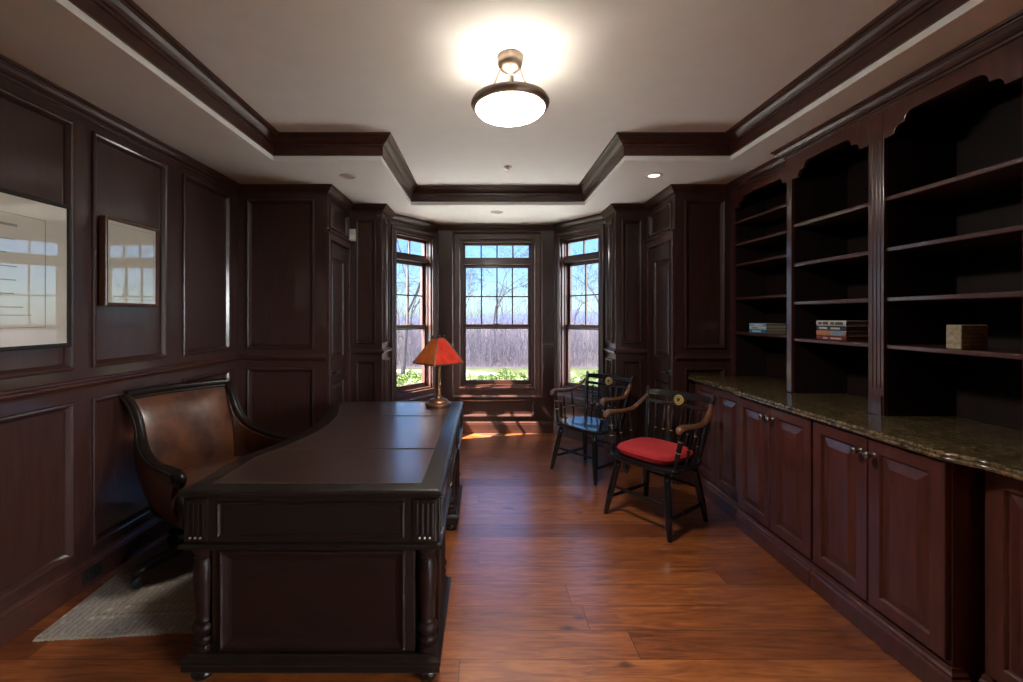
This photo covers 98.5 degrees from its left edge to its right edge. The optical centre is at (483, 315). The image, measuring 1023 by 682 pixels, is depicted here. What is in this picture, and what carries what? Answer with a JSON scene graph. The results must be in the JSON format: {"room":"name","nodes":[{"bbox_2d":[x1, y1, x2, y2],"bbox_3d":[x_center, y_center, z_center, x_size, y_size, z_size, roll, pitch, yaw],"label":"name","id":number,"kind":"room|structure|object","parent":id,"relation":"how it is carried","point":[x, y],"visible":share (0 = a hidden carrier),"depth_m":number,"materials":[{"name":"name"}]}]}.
{"room":"home office","nodes":[
{"label":"home office","id":0,"kind":"room"},
{"bbox_2d":[0,77,236,610],"bbox_3d":[-2.181,0.150,1.825,0.138,2.600,3.950,0,0,0],"label":"wall","id":1,"kind":"structure","parent":0,"point":[70,485],"depth_m":2.38,"materials":[{"name":"brown wood"}]},
{"bbox_2d":[0,188,70,351],"bbox_3d":[-2.092,-0.200,1.742,0.039,0.705,0.945,0,0,0],"label":"framed picture","id":2,"kind":"object","parent":1,"relation":"attached to","point":[35,232],"visible":1,"depth_m":2.04,"materials":[{"name":"metal"}]},
{"bbox_2d":[0,516,172,647],"bbox_3d":[-1.743,1.375,0.950,0.774,0.149,5.700,0,0,0],"label":"baseboard","id":3,"kind":"structure","parent":1,"relation":"attached to","point":[18,617],"depth_m":2.25,"materials":[{"name":"brown wood"}]},
{"bbox_2d":[82,561,101,585],"bbox_3d":[-2.107,1.384,2.370,0.009,0.070,0.116,0,0,0],"label":"electrical outlet","id":4,"kind":"object","parent":1,"relation":"attached to","point":[94,571],"visible":1,"depth_m":2.36,"materials":[{"name":"black plastic"}]},
{"bbox_2d":[86,571,91,579],"bbox_3d":[-2.104,1.384,2.344,0.003,0.030,0.034,0,0,0],"label":"socket","id":5,"kind":"object","parent":4,"relation":"attached to","point":[88,573],"depth_m":2.34,"materials":[{"name":"black plastic"}]},
{"bbox_2d":[99,215,158,306],"bbox_3d":[-2.092,-0.305,2.612,0.039,0.495,0.395,0,0,0],"label":"framed picture","id":6,"kind":"object","parent":1,"relation":"attached to","point":[128,251],"visible":1,"depth_m":2.57,"materials":[{"name":"wood"}]},
{"bbox_2d":[0,355,326,403],"bbox_3d":[-1.743,0.360,0.950,0.774,0.054,5.700,0,0,0],"label":"trim","id":7,"kind":"structure","parent":1,"relation":"attached to","point":[7,396],"depth_m":2.62,"materials":[{"name":"brown wood"}]},
{"bbox_2d":[0,54,730,230],"bbox_3d":[-1.175,-1.087,2.182,3.471,0.064,7.677,0,0,37],"label":"trim","id":8,"kind":"structure","parent":1,"relation":"attached to","point":[10,70],"depth_m":3.74,"materials":[{"name":"brown wood"}]},
{"bbox_2d":[237,194,331,435],"bbox_3d":[-1.803,0.150,3.851,0.894,2.600,0.138,0,0,0],"label":"wall","id":9,"kind":"structure","parent":0,"point":[282,238],"depth_m":3.81,"materials":[{"name":"brown wood"}]},
{"bbox_2d":[327,194,349,400],"bbox_3d":[-1.397,0.150,4.120,0.118,2.600,0.640,0,0,0],"label":"wall","id":10,"kind":"structure","parent":0,"point":[338,216],"depth_m":4.17,"materials":[{"name":"brown wood"}]},
{"bbox_2d":[327,229,351,405],"bbox_3d":[-1.355,0.349,4.120,0.101,2.199,0.632,0,0,0],"label":"door","id":11,"kind":"structure","parent":10,"relation":"in","point":[338,372],"depth_m":4.15,"materials":[{"name":"brown wood"}]},
{"bbox_2d":[350,211,381,400],"bbox_3d":[-1.193,0.150,4.491,0.326,2.600,0.138,0,0,0],"label":"wall","id":12,"kind":"structure","parent":0,"point":[366,252],"depth_m":4.44,"materials":[{"name":"brown wood"}]},
{"bbox_2d":[349,229,355,241],"bbox_3d":[-1.318,-0.810,4.412,0.064,0.120,0.053,0,0,0],"label":"sensor","id":13,"kind":"object","parent":12,"relation":"attached to","point":[352,232],"visible":0.91,"depth_m":4.39,"materials":[{"name":"white plastic"}]},
{"bbox_2d":[351,347,391,353],"bbox_3d":[-1.178,0.360,4.605,0.356,0.054,0.390,0,0,0],"label":"trim","id":14,"kind":"structure","parent":12,"relation":"attached to","point":[388,349],"depth_m":4.43,"materials":[{"name":"brown wood"}]},
{"bbox_2d":[382,212,389,400],"bbox_3d":[-1.081,0.150,4.630,0.138,2.600,0.380,0,0,0],"label":"wall","id":15,"kind":"structure","parent":0,"point":[385,220],"depth_m":4.60,"materials":[{"name":"brown wood"}]},
{"bbox_2d":[390,220,437,400],"bbox_3d":[-0.834,0.150,5.205,0.178,2.600,0.853,0,0,36],"label":"wall","id":16,"kind":"structure","parent":0,"point":[391,221],"depth_m":5.07,"materials":[{"name":"brown wood"}]},
{"bbox_2d":[391,224,436,400],"bbox_3d":[-0.856,-0.018,5.158,0.189,1.981,0.726,0,0,36],"label":"window","id":17,"kind":"structure","parent":16,"relation":"in","point":[427,262],"depth_m":5.21,"materials":[{"name":"brown wood"}]},
{"bbox_2d":[0,433,921,681],"bbox_3d":[0.145,1.480,1.775,4.650,0.060,7.450,0,0,0],"label":"floor","id":18,"kind":"structure","parent":0,"point":[547,585],"depth_m":2.22,"materials":[{"name":"brown wood"}]},
{"bbox_2d":[32,534,195,641],"bbox_3d":[-1.650,1.447,2.701,0.840,0.006,1.432,0,0,-4],"label":"rug","id":19,"kind":"object","parent":18,"relation":"on","point":[165,602],"visible":0.37,"depth_m":2.19,"materials":[{"name":"grey carpet"}]},
{"bbox_2d":[119,378,294,588],"bbox_3d":[-1.655,0.940,2.660,0.864,1.007,0.804,0,0,28],"label":"desk chair","id":20,"kind":"object","parent":19,"relation":"on","point":[185,432],"visible":0.54,"depth_m":2.73,"materials":[{"name":"brown leather"}]},
{"bbox_2d":[182,456,241,489],"bbox_3d":[-1.591,0.958,2.645,0.532,0.072,0.571,0,0,28],"label":"seat cushion","id":21,"kind":"object","parent":20,"relation":"on","point":[196,469],"depth_m":2.72,"materials":[{"name":"brown leather"}]},
{"bbox_2d":[177,401,462,680],"bbox_3d":[-0.680,1.064,2.618,1.030,0.771,1.811,0,0,0],"label":"executive desk","id":22,"kind":"object","parent":18,"relation":"on","point":[321,548],"visible":1,"depth_m":1.75,"materials":[{"name":"black wood"}]},
{"bbox_2d":[412,334,464,407],"bbox_3d":[-0.345,0.409,3.335,0.288,0.540,0.288,0,0,-42],"label":"table lamp","id":23,"kind":"object","parent":22,"relation":"on","point":[438,352],"visible":1,"depth_m":3.28,"materials":[{"name":"red-orange fabric"},{"name":"brass"}]},
{"bbox_2d":[480,434,501,435],"bbox_3d":[0.085,1.447,5.360,0.260,0.004,0.090,0,0,0],"label":"floor vent","id":24,"kind":"object","parent":18,"relation":"in","point":[480,434],"visible":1,"depth_m":5.32,"materials":[{"name":"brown metal"}]},
{"bbox_2d":[550,371,633,484],"bbox_3d":[1.015,1.008,4.143,0.580,0.891,0.646,0,0,-38],"label":"armchair","id":25,"kind":"object","parent":18,"relation":"on","point":[594,426],"visible":0.92,"depth_m":4.15,"materials":[{"name":"black paint"}]},
{"bbox_2d":[603,386,715,542],"bbox_3d":[1.266,1.008,3.187,0.580,0.891,0.646,0,0,-35],"label":"armchair","id":26,"kind":"object","parent":18,"relation":"on","point":[692,464],"visible":0.91,"depth_m":3.13,"materials":[{"name":"black paint"}]},
{"bbox_2d":[617,437,692,464],"bbox_3d":[1.219,0.955,3.153,0.422,0.081,0.456,0,0,-35],"label":"seat cushion","id":27,"kind":"object","parent":26,"relation":"on","point":[647,449],"visible":0.89,"depth_m":3.05,"materials":[{"name":"red fabric"}]},
{"bbox_2d":[691,381,740,519],"bbox_3d":[2.077,0.997,3.406,0.666,0.900,0.743,0,0,0],"label":"base cabinet","id":28,"kind":"object","parent":18,"relation":"on","point":[718,470],"visible":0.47,"depth_m":3.34,"materials":[{"name":"brown wood"}]},
{"bbox_2d":[736,397,815,586],"bbox_3d":[2.054,0.997,2.688,0.711,0.900,0.684,0,0,0],"label":"base cabinet","id":29,"kind":"object","parent":18,"relation":"on","point":[775,446],"visible":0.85,"depth_m":2.62,"materials":[{"name":"brown wood"}]},
{"bbox_2d":[810,420,984,681],"bbox_3d":[2.054,0.997,1.987,0.711,0.900,0.714,0,0,0],"label":"base cabinet","id":30,"kind":"object","parent":18,"relation":"on","point":[899,533],"visible":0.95,"depth_m":1.83,"materials":[{"name":"brown wood"}]},
{"bbox_2d":[688,375,1022,481],"bbox_3d":[2.067,0.527,2.256,0.687,0.035,3.073,0,0,0],"label":"countertop","id":31,"kind":"structure","parent":30,"relation":"on","point":[997,449],"depth_m":2.05,"materials":[{"name":"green stone"}]},
{"bbox_2d":[726,157,786,379],"bbox_3d":[2.234,-0.305,3.377,0.356,1.628,0.835,0,0,0],"label":"bookcase","id":32,"kind":"object","parent":31,"relation":"on","point":[758,197],"visible":0.56,"depth_m":3.71,"materials":[{"name":"brown wood"}]},
{"bbox_2d":[749,329,786,333],"bbox_3d":[2.222,0.119,3.453,0.155,0.028,0.215,0,0,0],"label":"book","id":33,"kind":"object","parent":32,"relation":"on","point":[750,330],"visible":0.9,"depth_m":3.35,"materials":[{"name":"blue paper"}]},
{"bbox_2d":[749,326,786,329],"bbox_3d":[2.222,0.094,3.453,0.155,0.022,0.215,0,0,0],"label":"book","id":34,"kind":"object","parent":33,"relation":"on","point":[750,327],"visible":0.89,"depth_m":3.35,"materials":[{"name":"grey paper"}]},
{"bbox_2d":[749,323,786,326],"bbox_3d":[2.222,0.070,3.453,0.155,0.025,0.215,0,0,0],"label":"book","id":35,"kind":"object","parent":34,"relation":"on","point":[750,324],"visible":1,"depth_m":3.36,"materials":[{"name":"blue paper"}]},
{"bbox_2d":[771,9,1022,429],"bbox_3d":[2.189,-0.305,2.270,0.446,1.628,1.498,0,0,0],"label":"bookcase","id":36,"kind":"object","parent":31,"relation":"on","point":[905,205],"visible":0.98,"depth_m":2.23,"materials":[{"name":"brown wood"}]},
{"bbox_2d":[816,335,867,340],"bbox_3d":[2.135,0.132,2.610,0.161,0.026,0.225,0,0,0],"label":"book","id":37,"kind":"object","parent":36,"relation":"on","point":[820,337],"visible":0.84,"depth_m":2.54,"materials":[{"name":"red paper"}]},
{"bbox_2d":[816,330,867,336],"bbox_3d":[2.133,0.102,2.608,0.161,0.031,0.225,0,0,0],"label":"book","id":38,"kind":"object","parent":37,"relation":"on","point":[818,332],"visible":0.85,"depth_m":2.51,"materials":[{"name":"paper"}]},
{"bbox_2d":[830,331,844,335],"bbox_3d":[2.053,0.102,2.558,0.002,0.022,0.101,0,0,0],"label":"print","id":39,"kind":"object","parent":38,"relation":"attached to","point":[832,333],"depth_m":2.55},
{"bbox_2d":[816,326,867,330],"bbox_3d":[2.139,0.073,2.614,0.161,0.027,0.225,0,0,0],"label":"book","id":40,"kind":"object","parent":38,"relation":"on","point":[832,328],"visible":0.88,"depth_m":2.52,"materials":[{"name":"paper"}]},
{"bbox_2d":[819,327,839,329],"bbox_3d":[2.059,0.073,2.626,0.002,0.011,0.158,0,0,0],"label":"print","id":41,"kind":"object","parent":40,"relation":"attached to","point":[820,328],"depth_m":2.62},
{"bbox_2d":[816,320,867,325],"bbox_3d":[2.132,0.043,2.607,0.161,0.031,0.225,0,0,0],"label":"book","id":42,"kind":"object","parent":40,"relation":"on","point":[818,322],"visible":0.95,"depth_m":2.54,"materials":[{"name":"white paper"}]},
{"bbox_2d":[818,322,842,324],"bbox_3d":[2.053,0.043,2.610,0.002,0.015,0.184,0,0,0],"label":"print","id":43,"kind":"object","parent":42,"relation":"attached to","point":[819,323],"depth_m":2.61},
{"bbox_2d":[946,325,987,349],"bbox_3d":[2.112,0.091,1.924,0.126,0.106,0.062,0,0,-4],"label":"carved block","id":44,"kind":"object","parent":36,"relation":"on","point":[962,337],"visible":1,"depth_m":1.90,"materials":[{"name":"beige stone"}]},
{"bbox_2d":[978,470,1022,681],"bbox_3d":[2.097,0.997,1.164,0.626,0.900,0.928,0,0,0],"label":"base cabinet","id":45,"kind":"object","parent":18,"relation":"on","point":[1003,494],"visible":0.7,"depth_m":1.55,"materials":[{"name":"brown wood"}]},
{"bbox_2d":[438,231,553,420],"bbox_3d":[0.150,0.150,5.517,1.570,2.600,0.186,0,0,0],"label":"wall","id":46,"kind":"structure","parent":0,"point":[474,408],"depth_m":5.45,"materials":[{"name":"brown wood"}]},
{"bbox_2d":[452,232,541,396],"bbox_3d":[0.164,-0.018,5.511,1.108,2.045,0.189,0,0,0],"label":"window","id":47,"kind":"structure","parent":46,"relation":"in","point":[461,387],"depth_m":5.44,"materials":[{"name":"brown wood"}]},
{"bbox_2d":[463,421,615,459],"bbox_3d":[-0.013,1.375,4.936,2.686,0.149,1.028,0,0,0],"label":"baseboard","id":48,"kind":"structure","parent":46,"relation":"attached to","point":[468,426],"depth_m":5.43,"materials":[{"name":"brown wood"}]},
{"bbox_2d":[0,0,1022,224],"bbox_3d":[0.145,-1.215,1.775,4.750,0.190,7.550,0,0,0],"label":"ceiling","id":49,"kind":"structure","parent":0,"point":[411,70],"depth_m":2.27,"materials":[{"name":"paint"}]},
{"bbox_2d":[339,173,355,178],"bbox_3d":[-1.088,-1.115,3.520,0.132,0.008,0.132,0,0,0],"label":"recessed light","id":50,"kind":"object","parent":49,"relation":"in","point":[344,175],"visible":1,"depth_m":3.51,"materials":[{"name":"white plastic"}]},
{"bbox_2d":[491,211,502,213],"bbox_3d":[0.140,-1.115,4.740,0.132,0.008,0.132,0,0,0],"label":"recessed light","id":51,"kind":"object","parent":49,"relation":"in","point":[492,212],"visible":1,"depth_m":4.74,"materials":[{"name":"white plastic"}]},
{"bbox_2d":[471,49,549,126],"bbox_3d":[0.130,-1.136,2.190,0.388,0.308,0.388,0,0,0],"label":"ceiling lamp","id":52,"kind":"object","parent":49,"relation":"hanging from","point":[508,103],"visible":1,"depth_m":2.12,"materials":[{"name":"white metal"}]},
{"bbox_2d":[68,0,969,201],"bbox_3d":[0.128,-1.221,1.570,3.295,0.136,5.740,0,0,0],"label":"trim","id":53,"kind":"structure","parent":49,"relation":"attached to","point":[903,20],"depth_m":2.65,"materials":[{"name":"brown wood"}]},
{"bbox_2d":[645,173,662,178],"bbox_3d":[1.352,-1.115,3.500,0.132,0.008,0.132,0,0,0],"label":"recessed light","id":54,"kind":"object","parent":49,"relation":"in","point":[651,175],"visible":1,"depth_m":3.50,"materials":[{"name":"white plastic"}]},
{"bbox_2d":[554,220,604,420],"bbox_3d":[1.134,0.150,5.205,0.178,2.600,0.853,0,0,-36],"label":"wall","id":55,"kind":"structure","parent":0,"point":[578,404],"depth_m":5.23,"materials":[{"name":"brown wood"}]},
{"bbox_2d":[555,224,604,403],"bbox_3d":[1.156,-0.018,5.158,0.189,1.981,0.726,0,0,-36],"label":"window","id":56,"kind":"structure","parent":55,"relation":"in","point":[564,261],"depth_m":5.34,"materials":[{"name":"brown wood"}]},
{"bbox_2d":[605,212,627,443],"bbox_3d":[1.381,0.150,4.630,0.138,2.600,0.380,0,0,0],"label":"wall","id":57,"kind":"structure","parent":0,"point":[610,222],"depth_m":4.63,"materials":[{"name":"brown wood"}]},
{"bbox_2d":[616,211,647,444],"bbox_3d":[1.490,0.150,4.491,0.320,2.600,0.138,0,0,0],"label":"wall","id":58,"kind":"structure","parent":0,"point":[637,221],"depth_m":4.44,"materials":[{"name":"brown wood"}]},
{"bbox_2d":[603,347,646,353],"bbox_3d":[1.475,0.360,4.605,0.350,0.054,0.390,0,0,0],"label":"trim","id":59,"kind":"structure","parent":58,"relation":"attached to","point":[607,349],"depth_m":4.43,"materials":[{"name":"brown wood"}]},
{"bbox_2d":[648,194,674,436],"bbox_3d":[1.691,0.150,4.120,0.118,2.600,0.640,0,0,0],"label":"wall","id":60,"kind":"structure","parent":0,"point":[661,218],"depth_m":4.21,"materials":[{"name":"brown wood"}]},
{"bbox_2d":[645,229,674,482],"bbox_3d":[1.649,0.349,4.120,0.101,2.199,0.632,0,0,0],"label":"door","id":61,"kind":"structure","parent":60,"relation":"in","point":[660,372],"depth_m":4.13,"materials":[{"name":"brown wood"}]},
{"bbox_2d":[669,194,729,475],"bbox_3d":[2.095,0.150,3.851,0.890,2.600,0.138,0,0,0],"label":"wall","id":62,"kind":"structure","parent":0,"point":[702,221],"depth_m":3.80,"materials":[{"name":"brown wood"}]},
{"bbox_2d":[675,471,691,484],"bbox_3d":[1.725,1.375,3.791,0.150,0.149,0.018,0,0,0],"label":"baseboard","id":63,"kind":"structure","parent":62,"relation":"attached to","point":[686,477],"depth_m":3.78,"materials":[{"name":"brown wood"}]},
{"bbox_2d":[675,355,730,360],"bbox_3d":[1.885,0.360,3.785,0.470,0.054,0.030,0,0,0],"label":"trim","id":64,"kind":"structure","parent":62,"relation":"attached to","point":[677,357],"depth_m":3.79,"materials":[{"name":"brown wood"}]},
{"label":"outside","id":65,"kind":"structure","parent":0,"visible":0},
{"bbox_2d":[397,310,597,322],"bbox_3d":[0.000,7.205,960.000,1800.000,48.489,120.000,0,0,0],"label":"hills","id":66,"kind":"structure","parent":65,"point":[574,311],"depth_m":946.94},
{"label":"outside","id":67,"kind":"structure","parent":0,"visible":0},
{"bbox_2d":[397,368,597,385],"bbox_3d":[0.000,1.924,-13.000,120.000,0.048,94.000,0,0,0],"label":"lawn","id":68,"kind":"structure","parent":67,"point":[577,371],"depth_m":15.34,"materials":[{"name":"green plant"}]},
{"bbox_2d":[397,241,419,376],"bbox_3d":[-3.136,-1.439,13.459,5.921,6.800,3.418,0,0,5],"label":"bare tree","id":69,"kind":"object","parent":68,"relation":"on","point":[404,349],"visible":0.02,"depth_m":13.42,"materials":[{"name":"grey plant"}]},
{"bbox_2d":[397,369,421,385],"bbox_3d":[-1.701,1.597,10.450,1.142,0.673,1.017,0,0,2],"label":"shrub","id":70,"kind":"object","parent":68,"relation":"on","point":[410,373],"visible":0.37,"depth_m":10.32,"materials":[{"name":"green plant"}]},
{"bbox_2d":[404,377,421,384],"bbox_3d":[-1.149,1.571,9.200,1.142,0.730,1.017,0,0,0],"label":"shrub","id":71,"kind":"object","parent":68,"relation":"on","point":[411,380],"visible":0.05,"depth_m":9.18,"materials":[{"name":"green plant"}]},
{"bbox_2d":[466,370,480,379],"bbox_3d":[-0.569,1.592,10.450,1.142,0.684,1.017,0,0,6],"label":"shrub","id":72,"kind":"object","parent":68,"relation":"on","point":[468,375],"visible":0.08,"depth_m":10.41,"materials":[{"name":"green plant"}]},
{"bbox_2d":[474,375,503,379],"bbox_3d":[-0.021,1.579,9.200,1.142,0.711,1.017,0,0,1],"label":"shrub","id":73,"kind":"object","parent":68,"relation":"on","point":[481,377],"visible":0.03,"depth_m":9.19,"materials":[{"name":"green plant"}]},
{"bbox_2d":[397,370,595,380],"bbox_3d":[1.000,1.888,13.150,30.000,0.001,5.000,0,0,0],"label":"path","id":74,"kind":"structure","parent":68,"relation":"on","point":[418,371],"depth_m":14.70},
{"bbox_2d":[487,368,527,379],"bbox_3d":[0.559,1.581,10.450,1.142,0.707,1.017,0,0,5],"label":"shrub","id":75,"kind":"object","parent":68,"relation":"on","point":[502,374],"visible":0.32,"depth_m":10.31,"materials":[{"name":"green plant"}]},
{"bbox_2d":[571,371,577,382],"bbox_3d":[1.691,1.556,10.450,1.142,0.764,1.017,0,0,5],"label":"shrub","id":76,"kind":"object","parent":68,"relation":"on","point":[574,379],"visible":0.04,"depth_m":10.26,"materials":[{"name":"green plant"}]},
{"bbox_2d":[576,377,597,385],"bbox_3d":[2.239,1.596,9.200,1.142,0.674,1.017,0,0,5],"label":"shrub","id":77,"kind":"object","parent":68,"relation":"on","point":[590,378],"visible":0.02,"depth_m":9.15,"materials":[{"name":"green plant"}]},
{"bbox_2d":[579,369,597,380],"bbox_3d":[2.819,1.592,10.450,1.142,0.683,1.017,0,0,-1],"label":"shrub","id":78,"kind":"object","parent":68,"relation":"on","point":[594,371],"visible":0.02,"depth_m":10.56,"materials":[{"name":"green plant"}]},
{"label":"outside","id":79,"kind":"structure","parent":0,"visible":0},
{"bbox_2d":[397,323,597,367],"bbox_3d":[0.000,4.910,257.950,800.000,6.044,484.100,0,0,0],"label":"terrain","id":80,"kind":"structure","parent":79,"point":[587,363],"depth_m":19.09,"materials":[{"name":"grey grass"}]},
{"bbox_2d":[397,267,413,330],"bbox_3d":[-8.125,-1.188,36.940,4.999,6.417,5.915,0,0,31],"label":"bare tree","id":81,"kind":"object","parent":80,"relation":"on","point":[399,267],"visible":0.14,"depth_m":37.49,"materials":[{"name":"grey plant"}]},
{"bbox_2d":[400,247,480,334],"bbox_3d":[-3.143,-1.743,29.837,5.763,7.399,6.820,0,0,-21],"label":"bare tree","id":82,"kind":"object","parent":80,"relation":"on","point":[415,306],"visible":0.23,"depth_m":29.46,"materials":[{"name":"grey plant"}]},
{"bbox_2d":[466,271,486,302],"bbox_3d":[-1.869,-1.149,36.583,3.981,6.372,5.743,0,0,16],"label":"bare tree","id":83,"kind":"object","parent":80,"relation":"on","point":[471,271],"visible":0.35,"depth_m":37.55,"materials":[{"name":"grey plant"}]},
{"bbox_2d":[397,241,597,366],"bbox_3d":[0.851,-0.962,20.701,29.886,5.794,11.434,0,0,0],"label":"trees","id":84,"kind":"object","parent":80,"relation":"on","point":[506,345],"visible":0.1,"depth_m":17.89,"materials":[{"name":"plant"}]},
{"bbox_2d":[476,246,528,340],"bbox_3d":[2.030,-1.924,30.779,7.158,7.765,6.049,0,0,35],"label":"bare tree","id":85,"kind":"object","parent":80,"relation":"on","point":[511,246],"visible":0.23,"depth_m":30.15,"materials":[{"name":"grey plant"}]},
{"bbox_2d":[484,286,525,336],"bbox_3d":[2.260,-0.739,45.766,3.589,5.745,5.179,0,0,37],"label":"bare tree","id":86,"kind":"object","parent":80,"relation":"on","point":[499,286],"visible":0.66,"depth_m":45.65,"materials":[{"name":"grey plant"}]},
{"bbox_2d":[510,268,578,291],"bbox_3d":[4.673,-1.206,35.101,5.959,6.465,5.036,0,0,-28],"label":"bare tree","id":87,"kind":"object","parent":80,"relation":"on","point":[521,268],"visible":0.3,"depth_m":34.98,"materials":[{"name":"grey plant"}]},
{"bbox_2d":[572,247,597,339],"bbox_3d":[7.981,-1.673,29.082,6.549,7.265,4.539,0,0,31],"label":"bare tree","id":88,"kind":"object","parent":80,"relation":"on","point":[593,247],"visible":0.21,"depth_m":30.09,"materials":[{"name":"grey plant"}]},
{"bbox_2d":[572,272,597,324],"bbox_3d":[10.865,-1.487,47.076,6.700,7.268,5.662,0,0,40],"label":"bare tree","id":89,"kind":"object","parent":80,"relation":"on","point":[581,272],"visible":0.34,"depth_m":46.46,"materials":[{"name":"grey plant"}]},
{"bbox_2d":[572,270,597,308],"bbox_3d":[9.558,-1.102,37.209,5.657,6.276,3.921,0,0,9],"label":"bare tree","id":90,"kind":"object","parent":80,"relation":"on","point":[574,270],"visible":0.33,"depth_m":37.54,"materials":[{"name":"grey plant"}]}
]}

